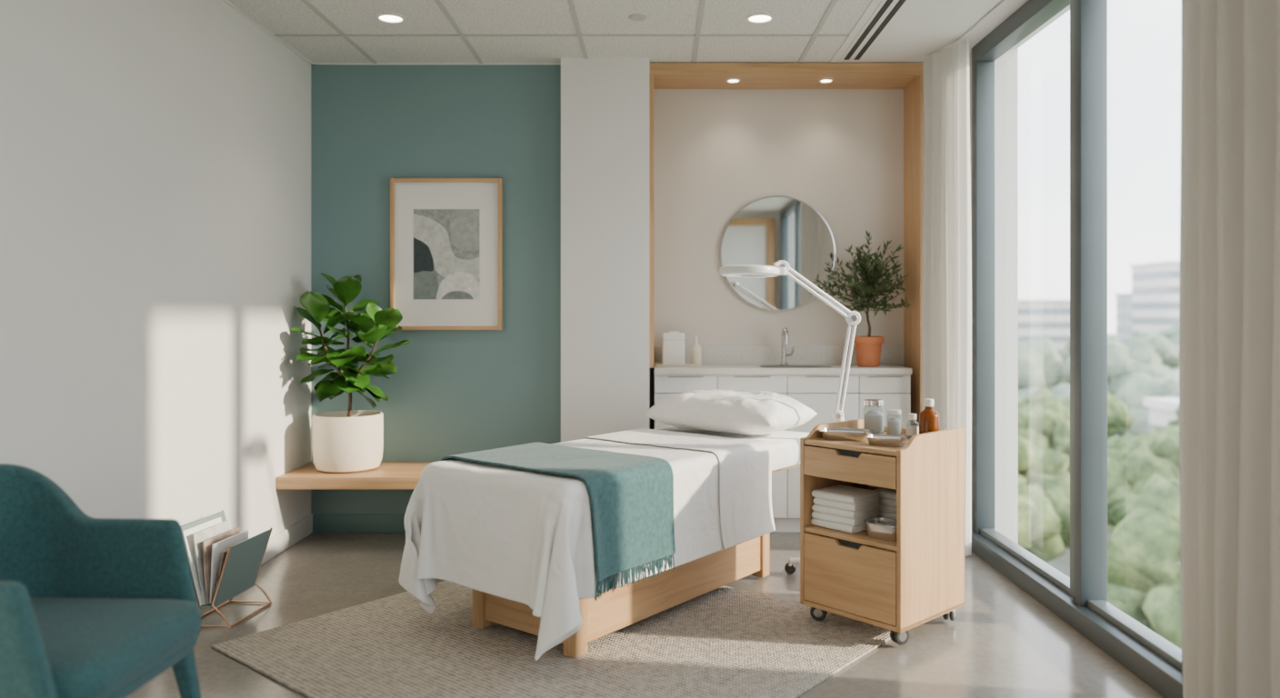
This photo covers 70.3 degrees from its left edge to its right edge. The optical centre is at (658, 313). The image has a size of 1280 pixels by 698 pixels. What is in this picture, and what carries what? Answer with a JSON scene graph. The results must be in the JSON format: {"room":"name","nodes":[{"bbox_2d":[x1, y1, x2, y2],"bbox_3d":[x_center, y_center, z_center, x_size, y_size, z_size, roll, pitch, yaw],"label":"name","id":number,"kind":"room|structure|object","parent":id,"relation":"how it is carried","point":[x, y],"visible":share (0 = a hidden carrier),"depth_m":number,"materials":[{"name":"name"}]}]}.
{"room":"spa treatment room","nodes":[
{"label":"spa treatment room","id":0,"kind":"room"},
{"bbox_2d":[0,0,310,539],"bbox_3d":[-2.075,-0.165,1.925,0.150,2.850,7.750,0,0,0],"label":"wall","id":1,"kind":"structure","parent":0,"point":[155,155],"depth_m":3.60,"materials":[{"name":"white paint"}]},
{"bbox_2d":[260,514,312,565],"bbox_3d":[-1.993,1.208,1.720,0.014,0.105,7.040,0,0,0],"label":"baseboard","id":2,"kind":"structure","parent":1,"relation":"attached to","point":[294,534],"depth_m":4.89,"materials":[{"name":"white paint"}]},
{"bbox_2d":[310,64,560,514],"bbox_3d":[-1.274,-0.165,5.315,1.452,2.850,0.150,0,0,0],"label":"wall","id":3,"kind":"structure","parent":0,"point":[451,392],"depth_m":5.24,"materials":[{"name":"teal paint"}]},
{"bbox_2d":[275,461,434,489],"bbox_3d":[-1.300,0.948,4.994,1.399,0.185,0.488,0,0,0],"label":"bench","id":4,"kind":"object","parent":3,"relation":"attached to","point":[388,475],"visible":0.5,"depth_m":4.75,"materials":[{"name":"brown wood"}]},
{"bbox_2d":[311,410,383,473],"bbox_3d":[-1.705,0.703,5.000,0.372,0.303,0.372,0,0,0],"label":"pot","id":5,"kind":"object","parent":4,"relation":"on","point":[349,441],"depth_m":4.85,"materials":[{"name":"beige ceramic"}]},
{"bbox_2d":[289,272,409,473],"bbox_3d":[-1.679,0.316,4.974,0.626,1.076,0.468,0,0,0],"label":"fiddle leaf fig","id":6,"kind":"object","parent":4,"relation":"on","point":[349,441],"visible":1,"depth_m":4.90,"materials":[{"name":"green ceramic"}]},
{"bbox_2d":[312,514,404,532],"bbox_3d":[-1.267,1.208,5.233,1.438,0.105,0.014,0,0,0],"label":"baseboard","id":7,"kind":"structure","parent":3,"relation":"attached to","point":[321,523],"depth_m":5.23,"materials":[{"name":"teal paint"}]},
{"bbox_2d":[390,178,502,329],"bbox_3d":[-1.216,-0.341,5.221,0.640,0.870,0.035,0,0,0],"label":"framed artwork","id":8,"kind":"object","parent":3,"relation":"attached to","point":[446,234],"visible":0.85,"depth_m":5.22,"materials":[{"name":"white paper"}]},
{"bbox_2d":[413,209,479,288],"bbox_3d":[-1.216,-0.341,5.224,0.378,0.518,0.002,0,0,0],"label":"print","id":9,"kind":"object","parent":8,"relation":"attached to","point":[446,241],"depth_m":5.22},
{"bbox_2d":[227,0,872,62],"bbox_3d":[-0.490,-1.515,1.970,3.020,0.150,7.540,0,0,0],"label":"ceiling","id":10,"kind":"structure","parent":0,"point":[277,16],"depth_m":4.61,"materials":[{"name":"tile"}]},
{"bbox_2d":[375,12,406,23],"bbox_3d":[-1.300,-1.436,4.420,0.144,0.008,0.144,0,0,0],"label":"recessed light","id":11,"kind":"object","parent":10,"relation":"in","point":[386,17],"visible":1,"depth_m":4.42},
{"bbox_2d":[221,0,880,64],"bbox_3d":[-0.490,-1.438,1.720,3.020,0.008,7.040,0,0,0],"label":"grid","id":12,"kind":"object","parent":10,"relation":"attached to","point":[874,4],"depth_m":4.69,"materials":[{"name":"white metal"}]},
{"bbox_2d":[628,13,647,20],"bbox_3d":[-0.100,-1.434,4.410,0.090,0.012,0.090,0,0,0],"label":"sprinkler","id":13,"kind":"object","parent":10,"relation":"attached to","point":[635,16],"visible":1,"depth_m":4.39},
{"bbox_2d":[745,12,774,23],"bbox_3d":[0.495,-1.436,4.420,0.144,0.008,0.144,0,0,0],"label":"recessed light","id":14,"kind":"object","parent":10,"relation":"in","point":[756,17],"visible":1,"depth_m":4.42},
{"bbox_2d":[840,0,909,60],"bbox_3d":[1.093,-1.438,2.880,0.125,0.008,4.560,0,0,0],"label":"ceiling vent","id":15,"kind":"object","parent":10,"relation":"in","point":[887,11],"visible":1,"depth_m":4.58,"materials":[{"name":"white metal"}]},
{"bbox_2d":[837,0,1069,62],"bbox_3d":[1.485,-1.515,1.875,0.930,0.150,7.350,0,0,0],"label":"ceiling bulkhead","id":16,"kind":"object","parent":10,"relation":"attached to","point":[922,28],"depth_m":4.56,"materials":[{"name":"white paint"}]},
{"bbox_2d":[927,0,1007,56],"bbox_3d":[1.577,-1.432,3.101,0.087,0.014,4.002,0,0,-1],"label":"track","id":17,"kind":"object","parent":10,"relation":"attached to","point":[1003,2],"visible":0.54,"depth_m":4.55,"materials":[{"name":"white metal"}]},
{"bbox_2d":[921,38,971,556],"bbox_3d":[1.545,-0.086,4.879,0.073,2.668,0.420,0,0,-19],"label":"curtain","id":18,"kind":"object","parent":17,"relation":"hanging from","point":[946,345],"visible":0.76,"depth_m":4.84,"materials":[{"name":"fabric"}]},
{"bbox_2d":[1179,0,1279,697],"bbox_3d":[1.573,-0.086,1.990,0.117,2.668,1.592,0,0,1],"label":"curtain","id":19,"kind":"object","parent":17,"relation":"hanging from","point":[1229,290],"visible":1,"depth_m":2.48,"materials":[{"name":"fabric"}]},
{"bbox_2d":[560,58,649,442],"bbox_3d":[-0.299,-0.165,5.435,0.498,2.850,0.630,0,0,0],"label":"wall column","id":20,"kind":"structure","parent":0,"point":[605,370],"depth_m":5.12,"materials":[{"name":"paint"}]},
{"bbox_2d":[125,531,1165,697],"bbox_3d":[-0.100,1.320,1.925,4.100,0.120,7.750,0,0,0],"label":"floor","id":21,"kind":"structure","parent":0,"point":[1003,643],"depth_m":3.54,"materials":[{"name":"concrete"}]},
{"bbox_2d":[0,463,201,697],"bbox_3d":[-1.623,0.844,2.301,0.726,0.832,0.710,0,0,2],"label":"armchair","id":22,"kind":"object","parent":21,"relation":"on","point":[91,607],"visible":1,"depth_m":2.52,"materials":[{"name":"teal fabric"}]},
{"bbox_2d":[30,597,201,697],"bbox_3d":[-1.560,0.845,2.299,0.600,0.110,0.545,0,0,2],"label":"seat cushion","id":23,"kind":"object","parent":22,"relation":"on","point":[95,647],"depth_m":2.28,"materials":[{"name":"teal fabric"}]},
{"bbox_2d":[180,509,272,628],"bbox_3d":[-1.805,1.056,3.800,0.235,0.405,0.320,0,0,6],"label":"magazine rack","id":24,"kind":"object","parent":21,"relation":"on","point":[225,564],"visible":0.79,"depth_m":3.72,"materials":[{"name":"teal metal"}]},
{"bbox_2d":[182,517,221,605],"bbox_3d":[-1.858,1.022,3.776,0.085,0.295,0.260,0,0,6],"label":"magazine","id":25,"kind":"object","parent":24,"relation":"on","point":[199,535],"depth_m":3.67,"materials":[{"name":"white paper"}]},
{"bbox_2d":[191,520,231,605],"bbox_3d":[-1.834,1.028,3.780,0.055,0.283,0.257,0,0,6],"label":"magazine","id":26,"kind":"object","parent":24,"relation":"on","point":[202,541],"depth_m":3.67,"materials":[{"name":"white paper"}]},
{"bbox_2d":[201,527,239,604],"bbox_3d":[-1.810,1.044,3.784,0.025,0.251,0.254,0,0,6],"label":"magazine","id":27,"kind":"object","parent":24,"relation":"on","point":[213,548],"depth_m":3.68,"materials":[{"name":"white paper"}]},
{"bbox_2d":[213,550,228,596],"bbox_3d":[-1.762,1.067,3.792,0.049,0.207,0.248,0,0,6],"label":"magazine","id":28,"kind":"object","parent":24,"relation":"on","point":[219,555],"depth_m":3.68,"materials":[{"name":"white paper"}]},
{"bbox_2d":[209,530,248,603],"bbox_3d":[-1.786,1.050,3.788,0.019,0.239,0.251,0,0,6],"label":"magazine","id":29,"kind":"object","parent":24,"relation":"on","point":[220,544],"depth_m":3.71,"materials":[{"name":"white paper"}]},
{"bbox_2d":[210,582,890,697],"bbox_3d":[-0.352,1.254,3.517,1.930,0.010,1.850,0,0,40],"label":"area rug","id":30,"kind":"object","parent":21,"relation":"on","point":[723,642],"visible":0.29,"depth_m":3.35,"materials":[{"name":"beige carpet"}]},
{"bbox_2d":[472,426,809,658],"bbox_3d":[-0.052,0.924,4.056,0.776,0.648,1.850,0,0,38],"label":"bed","id":31,"kind":"object","parent":30,"relation":"on","point":[626,606],"visible":0.32,"depth_m":3.68,"materials":[{"name":"brown wood"}]},
{"bbox_2d":[388,428,776,664],"bbox_3d":[-0.289,0.881,3.862,1.044,0.607,1.428,0,0,39],"label":"sheet","id":32,"kind":"object","parent":31,"relation":"on","point":[524,538],"visible":0.81,"depth_m":3.43,"materials":[{"name":"white fabric"}]},
{"bbox_2d":[440,442,676,600],"bbox_3d":[-0.441,0.779,3.618,0.991,0.431,0.483,0,0,38],"label":"throw blanket","id":33,"kind":"object","parent":32,"relation":"on","point":[631,496],"visible":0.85,"depth_m":3.38,"materials":[{"name":"teal fabric"}]},
{"bbox_2d":[644,389,817,435],"bbox_3d":[0.360,0.488,4.572,0.762,0.211,0.465,0,2,38],"label":"pillow","id":34,"kind":"object","parent":31,"relation":"on","point":[728,411],"visible":1,"depth_m":4.40,"materials":[{"name":"fabric"}]},
{"bbox_2d":[800,418,964,645],"bbox_3d":[0.912,0.856,3.704,0.474,0.786,0.472,0,0,-43],"label":"trolley","id":35,"kind":"object","parent":30,"relation":"on","point":[899,586],"visible":0.96,"depth_m":3.54,"materials":[{"name":"brown wood"}]},
{"bbox_2d":[810,484,878,533],"bbox_3d":[0.763,0.795,3.708,0.192,0.147,0.214,0,0,-43],"label":"folded towels","id":36,"kind":"object","parent":35,"relation":"on","point":[843,508],"visible":0.98,"depth_m":3.64,"materials":[{"name":"white fabric"}]},
{"bbox_2d":[818,427,873,441],"bbox_3d":[0.772,0.496,3.729,0.218,0.037,0.136,0,0,16],"label":"tray","id":37,"kind":"object","parent":35,"relation":"on","point":[836,434],"visible":0.99,"depth_m":3.69,"materials":[{"name":"silver metal"}]},
{"bbox_2d":[804,525,896,551],"bbox_3d":[0.908,0.879,3.699,0.446,0.018,0.434,0,0,-43],"label":"shelf","id":38,"kind":"object","parent":35,"relation":"attached to","point":[861,540],"depth_m":3.57,"materials":[{"name":"brown wood"}]},
{"bbox_2d":[806,474,896,489],"bbox_3d":[0.913,0.652,3.703,0.432,0.015,0.434,0,0,-43],"label":"shelf","id":39,"kind":"object","parent":35,"relation":"attached to","point":[808,477],"depth_m":3.64,"materials":[{"name":"brown wood"}]},
{"bbox_2d":[863,399,883,432],"bbox_3d":[0.927,0.443,3.907,0.090,0.144,0.090,0,0,0],"label":"jar","id":40,"kind":"object","parent":35,"relation":"on","point":[874,419],"visible":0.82,"depth_m":3.88,"materials":[{"name":"clear glass"}]},
{"bbox_2d":[863,517,896,541],"bbox_3d":[0.888,0.838,3.523,0.161,0.061,0.126,0,0,41],"label":"tray","id":41,"kind":"object","parent":35,"relation":"on","point":[880,528],"visible":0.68,"depth_m":3.50,"materials":[{"name":"silver metal"}]},
{"bbox_2d":[873,487,896,519],"bbox_3d":[0.982,0.800,3.767,0.160,0.137,0.141,0,0,43],"label":"hand towel","id":42,"kind":"object","parent":35,"relation":"on","point":[886,496],"visible":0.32,"depth_m":3.73,"materials":[{"name":"beige fabric"}]},
{"bbox_2d":[864,433,909,447],"bbox_3d":[0.896,0.497,3.565,0.161,0.035,0.116,0,0,24],"label":"tray","id":43,"kind":"object","parent":35,"relation":"on","point":[874,439],"visible":1,"depth_m":3.53,"materials":[{"name":"silver metal"}]},
{"bbox_2d":[886,409,901,434],"bbox_3d":[0.995,0.460,3.834,0.064,0.109,0.064,0,0,0],"label":"jar","id":44,"kind":"object","parent":35,"relation":"on","point":[894,425],"visible":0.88,"depth_m":3.81,"materials":[{"name":"clear glass"}]},
{"bbox_2d":[906,413,919,438],"bbox_3d":[1.051,0.465,3.759,0.051,0.100,0.051,0,0,0],"label":"bottle","id":45,"kind":"object","parent":35,"relation":"on","point":[911,430],"visible":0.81,"depth_m":3.74,"materials":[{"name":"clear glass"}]},
{"bbox_2d":[919,398,939,434],"bbox_3d":[1.101,0.430,3.691,0.080,0.168,0.080,0,0,0],"label":"bottle","id":46,"kind":"object","parent":35,"relation":"on","point":[929,419],"visible":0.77,"depth_m":3.66,"materials":[{"name":"brown glass"}]},
{"bbox_2d":[654,345,911,531],"bbox_3d":[0.738,0.727,5.349,1.520,1.066,0.399,0,0,0],"label":"vanity cabinet","id":47,"kind":"object","parent":21,"relation":"on","point":[811,376],"visible":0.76,"depth_m":5.18,"materials":[{"name":"white paint"}]},
{"bbox_2d":[654,364,911,374],"bbox_3d":[0.709,0.328,5.349,1.462,0.035,0.398,0,0,0],"label":"countertop","id":48,"kind":"structure","parent":47,"relation":"on","point":[705,369],"depth_m":5.15,"materials":[{"name":"stone"}]},
{"bbox_2d":[654,362,701,366],"bbox_3d":[0.115,0.303,5.400,0.280,0.012,0.140,0,0,0],"label":"tray","id":49,"kind":"object","parent":48,"relation":"on","point":[655,364],"visible":0.82,"depth_m":5.33,"materials":[{"name":"beige ceramic"}]},
{"bbox_2d":[661,330,685,364],"bbox_3d":[0.090,0.205,5.400,0.137,0.200,0.097,0,0,0],"label":"canister","id":50,"kind":"object","parent":49,"relation":"on","point":[673,342],"visible":0.95,"depth_m":5.35,"materials":[{"name":"white ceramic"}]},
{"bbox_2d":[690,335,701,364],"bbox_3d":[0.225,0.216,5.399,0.066,0.177,0.067,0,0,44],"label":"soap dispenser","id":51,"kind":"object","parent":49,"relation":"on","point":[695,348],"visible":0.85,"depth_m":5.37,"materials":[{"name":"white plastic"}]},
{"bbox_2d":[780,327,795,365],"bbox_3d":[0.774,0.195,5.400,0.092,0.229,0.128,0,0,0],"label":"sink faucet","id":52,"kind":"object","parent":48,"relation":"on","point":[785,333],"visible":1,"depth_m":5.43,"materials":[{"name":"silver metal"}]},
{"bbox_2d":[759,365,831,367],"bbox_3d":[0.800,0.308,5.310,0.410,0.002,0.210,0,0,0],"label":"sink basin","id":53,"kind":"object","parent":48,"relation":"in","point":[759,365],"depth_m":5.32,"materials":[{"name":"white ceramic"}]},
{"bbox_2d":[823,229,911,367],"bbox_3d":[1.214,-0.096,5.307,0.523,0.811,0.426,0,0,0],"label":"potted plant","id":54,"kind":"object","parent":48,"relation":"on","point":[868,348],"visible":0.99,"depth_m":5.30,"materials":[{"name":"green plant"}]},
{"bbox_2d":[719,260,860,573],"bbox_3d":[0.673,0.505,4.228,0.833,1.508,0.384,0,0,-30],"label":"lamp","id":55,"kind":"object","parent":21,"relation":"on","point":[780,267],"visible":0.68,"depth_m":4.28,"materials":[{"name":"white metal"}]},
{"bbox_2d":[835,417,844,421],"bbox_3d":[0.865,0.525,4.330,0.042,0.070,0.042,0,0,0],"label":"socket","id":56,"kind":"object","parent":55,"relation":"attached to","point":[837,419],"depth_m":4.31,"materials":[{"name":"white plastic"}]},
{"bbox_2d":[650,89,903,429],"bbox_3d":[0.740,-0.165,5.625,1.580,2.850,0.150,0,0,0],"label":"wall alcove","id":57,"kind":"structure","parent":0,"point":[839,153],"depth_m":5.55,"materials":[{"name":"beige paint"}]},
{"bbox_2d":[720,195,835,310],"bbox_3d":[0.727,-0.366,5.534,0.704,0.704,0.022,0,0,0],"label":"round mirror","id":58,"kind":"object","parent":57,"relation":"attached to","point":[767,230],"visible":0.95,"depth_m":5.53,"materials":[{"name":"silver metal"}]},
{"bbox_2d":[654,345,904,364],"bbox_3d":[0.738,0.252,5.540,1.520,0.116,0.019,0,0,0],"label":"backsplash","id":59,"kind":"structure","parent":57,"relation":"attached to","point":[711,355],"depth_m":5.53,"materials":[{"name":"stone"}]},
{"bbox_2d":[649,62,924,426],"bbox_3d":[0.738,-0.087,5.375,1.575,2.695,0.350,0,0,0],"label":"trim","id":60,"kind":"structure","parent":57,"relation":"attached to","point":[907,76],"depth_m":5.26,"materials":[{"name":"brown wood"}]},
{"bbox_2d":[726,78,739,82],"bbox_3d":[0.440,-1.366,5.330,0.084,0.008,0.084,0,0,0],"label":"recessed light","id":61,"kind":"object","parent":60,"relation":"in","point":[730,80],"visible":1,"depth_m":5.33,"materials":[{"name":"white plastic"}]},
{"bbox_2d":[819,78,833,82],"bbox_3d":[0.985,-1.366,5.330,0.084,0.008,0.084,0,0,0],"label":"recessed light","id":62,"kind":"object","parent":60,"relation":"in","point":[823,80],"visible":1,"depth_m":5.33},
{"bbox_2d":[969,48,1018,544],"bbox_3d":[1.835,-0.165,5.065,0.230,2.850,0.270,0,0,0],"label":"wall","id":63,"kind":"structure","parent":0,"point":[1006,65],"depth_m":4.93,"materials":[{"name":"white paint"}]},
{"label":"outside","id":64,"kind":"structure","parent":0,"visible":0},
{"bbox_2d":[1046,333,1116,578],"bbox_3d":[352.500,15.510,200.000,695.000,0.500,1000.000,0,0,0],"label":"ground","id":65,"kind":"structure","parent":64,"point":[1062,564],"depth_m":55.80,"materials":[{"name":"grey concrete"}]},
{"bbox_2d":[1018,302,1069,364],"bbox_3d":[95.000,6.260,230.000,24.000,18.000,14.000,0,0,0],"label":"building","id":66,"kind":"structure","parent":65,"relation":"on","point":[1021,317],"depth_m":223.00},
{"bbox_2d":[1018,308,1069,314],"bbox_3d":[95.000,-0.540,230.000,24.100,1.600,14.120,0,0,0],"label":"window band","id":67,"kind":"object","parent":66,"relation":"attached to","point":[1021,311],"visible":0.29,"depth_m":222.95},
{"bbox_2d":[1018,321,1069,328],"bbox_3d":[95.000,2.860,230.000,24.100,1.600,14.120,0,0,0],"label":"window band","id":68,"kind":"object","parent":66,"relation":"attached to","point":[1021,325],"visible":0.29,"depth_m":222.95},
{"bbox_2d":[1018,335,1069,342],"bbox_3d":[95.000,6.260,230.000,24.100,1.600,14.120,0,0,0],"label":"window band","id":69,"kind":"object","parent":66,"relation":"attached to","point":[1054,338],"visible":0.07,"depth_m":222.95,"materials":[{"name":"grey glass"}]},
{"bbox_2d":[1018,300,1069,302],"bbox_3d":[95.000,-3.090,230.000,24.600,0.700,14.600,0,0,0],"label":"parapet","id":70,"kind":"object","parent":66,"relation":"on","point":[1019,301],"visible":0.29,"depth_m":222.68,"materials":[{"name":"white concrete"}]},
{"bbox_2d":[1018,321,1179,437],"bbox_3d":[84.492,9.917,129.495,134.674,17.464,89.395,0,0,0],"label":"tree belt","id":71,"kind":"object","parent":65,"relation":"on","point":[1146,365],"visible":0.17,"depth_m":95.35,"materials":[{"name":"green plant"}]},
{"bbox_2d":[1018,386,1181,649],"bbox_3d":[23.822,9.796,43.928,29.437,11.396,65.287,0,0,37],"label":"grove","id":72,"kind":"object","parent":65,"relation":"on","point":[1144,555],"visible":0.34,"depth_m":36.25,"materials":[{"name":"green plant"}]},
{"bbox_2d":[1116,295,1131,339],"bbox_3d":[140.000,5.260,240.000,30.000,20.000,16.000,0,0,0],"label":"building","id":73,"kind":"structure","parent":65,"relation":"on","point":[1119,310],"depth_m":243.91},
{"bbox_2d":[1118,339,1127,344],"bbox_3d":[140.000,7.660,240.000,30.100,1.600,16.120,0,0,0],"label":"window band","id":74,"kind":"object","parent":73,"relation":"attached to","point":[1122,341],"visible":0.02,"depth_m":244.50,"materials":[{"name":"grey glass"}]},
{"bbox_2d":[1114,292,1131,296],"bbox_3d":[140.000,-5.090,240.000,30.600,0.700,16.600,0,0,0],"label":"parapet","id":75,"kind":"object","parent":73,"relation":"on","point":[1127,294],"visible":0.21,"depth_m":243.79,"materials":[{"name":"white concrete"}]},
{"bbox_2d":[1116,313,1131,319],"bbox_3d":[140.000,0.860,240.000,30.100,1.600,16.120,0,0,0],"label":"window band","id":76,"kind":"object","parent":73,"relation":"attached to","point":[1119,316],"visible":0.21,"depth_m":243.79,"materials":[{"name":"glass"}]},
{"bbox_2d":[1116,300,1131,307],"bbox_3d":[140.000,-2.540,240.000,30.100,1.600,16.120,0,0,0],"label":"window band","id":77,"kind":"object","parent":73,"relation":"attached to","point":[1119,304],"visible":0.21,"depth_m":243.79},
{"bbox_2d":[1116,326,1131,332],"bbox_3d":[140.000,4.260,240.000,30.100,1.600,16.120,0,0,0],"label":"window band","id":78,"kind":"object","parent":73,"relation":"attached to","point":[1120,329],"visible":0.21,"depth_m":243.79,"materials":[{"name":"glass"}]},
{"bbox_2d":[1131,263,1179,332],"bbox_3d":[118.000,2.260,205.000,14.000,26.000,16.000,0,0,0],"label":"building","id":79,"kind":"structure","parent":65,"relation":"on","point":[1162,282],"depth_m":203.10,"materials":[{"name":"white concrete"}]},
{"bbox_2d":[1130,260,1179,268],"bbox_3d":[118.000,-11.090,205.000,14.600,0.700,16.600,0,0,0],"label":"parapet","id":80,"kind":"object","parent":79,"relation":"on","point":[1164,262],"visible":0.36,"depth_m":202.55,"materials":[{"name":"white concrete"}]},
{"bbox_2d":[1131,317,1179,324],"bbox_3d":[118.000,1.660,205.000,14.100,1.600,16.120,0,0,0],"label":"window band","id":81,"kind":"object","parent":79,"relation":"attached to","point":[1135,320],"visible":0.43,"depth_m":203.00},
{"bbox_2d":[1131,301,1179,309],"bbox_3d":[118.000,-1.740,205.000,14.100,1.600,16.120,0,0,0],"label":"window band","id":82,"kind":"object","parent":79,"relation":"attached to","point":[1156,305],"visible":0.43,"depth_m":202.65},
{"bbox_2d":[1131,270,1179,280],"bbox_3d":[118.000,-8.540,205.000,14.100,1.600,16.120,0,0,0],"label":"window band","id":83,"kind":"object","parent":79,"relation":"attached to","point":[1162,274],"visible":0.43,"depth_m":202.25,"materials":[{"name":"grey glass"}]},
{"bbox_2d":[1131,286,1179,295],"bbox_3d":[118.000,-5.140,205.000,14.100,1.600,16.120,0,0,0],"label":"window band","id":84,"kind":"object","parent":79,"relation":"attached to","point":[1161,289],"visible":0.43,"depth_m":202.65,"materials":[{"name":"glass"}]},
{"bbox_2d":[1149,407,1177,426],"bbox_3d":[46.000,11.460,72.000,11.000,7.600,6.000,0,0,0],"label":"building","id":85,"kind":"structure","parent":65,"relation":"on","point":[1160,417],"depth_m":73.31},
{"bbox_2d":[1148,423,1159,433],"bbox_3d":[46.000,9.860,72.000,11.100,1.600,6.120,0,0,0],"label":"window band","id":86,"kind":"object","parent":85,"relation":"attached to","point":[1150,425],"visible":0.11,"depth_m":74.70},
{"bbox_2d":[1143,397,1179,411],"bbox_3d":[46.000,7.310,72.000,11.600,0.700,6.600,0,0,0],"label":"parapet","id":87,"kind":"object","parent":85,"relation":"on","point":[1168,404],"visible":0.33,"depth_m":73.02,"materials":[{"name":"white concrete"}]},
{"bbox_3d":[1.835,-0.165,2.065,0.230,2.850,1.630,0,0,0],"label":"wall","id":88,"kind":"structure","parent":0,"visible":0},
{"bbox_2d":[971,0,1183,697],"bbox_3d":[1.730,-0.090,3.905,0.140,2.700,2.050,0,0,0],"label":"window","id":89,"kind":"structure","parent":88,"relation":"in","point":[1166,679],"depth_m":3.64,"materials":[{"name":"metal"}]},
{"bbox_2d":[1070,0,1074,597],"bbox_3d":[1.745,-0.090,3.725,0.090,2.500,0.060,0,0,0],"label":"bead","id":90,"kind":"object","parent":89,"relation":"attached to","point":[1072,2],"visible":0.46,"depth_m":3.73},
{"bbox_2d":[980,528,1181,670],"bbox_3d":[1.755,1.161,3.905,0.070,0.027,2.050,0,0,0],"label":"window sill","id":91,"kind":"structure","parent":89,"relation":"on","point":[1158,645],"depth_m":3.54,"materials":[{"name":"white metal"}]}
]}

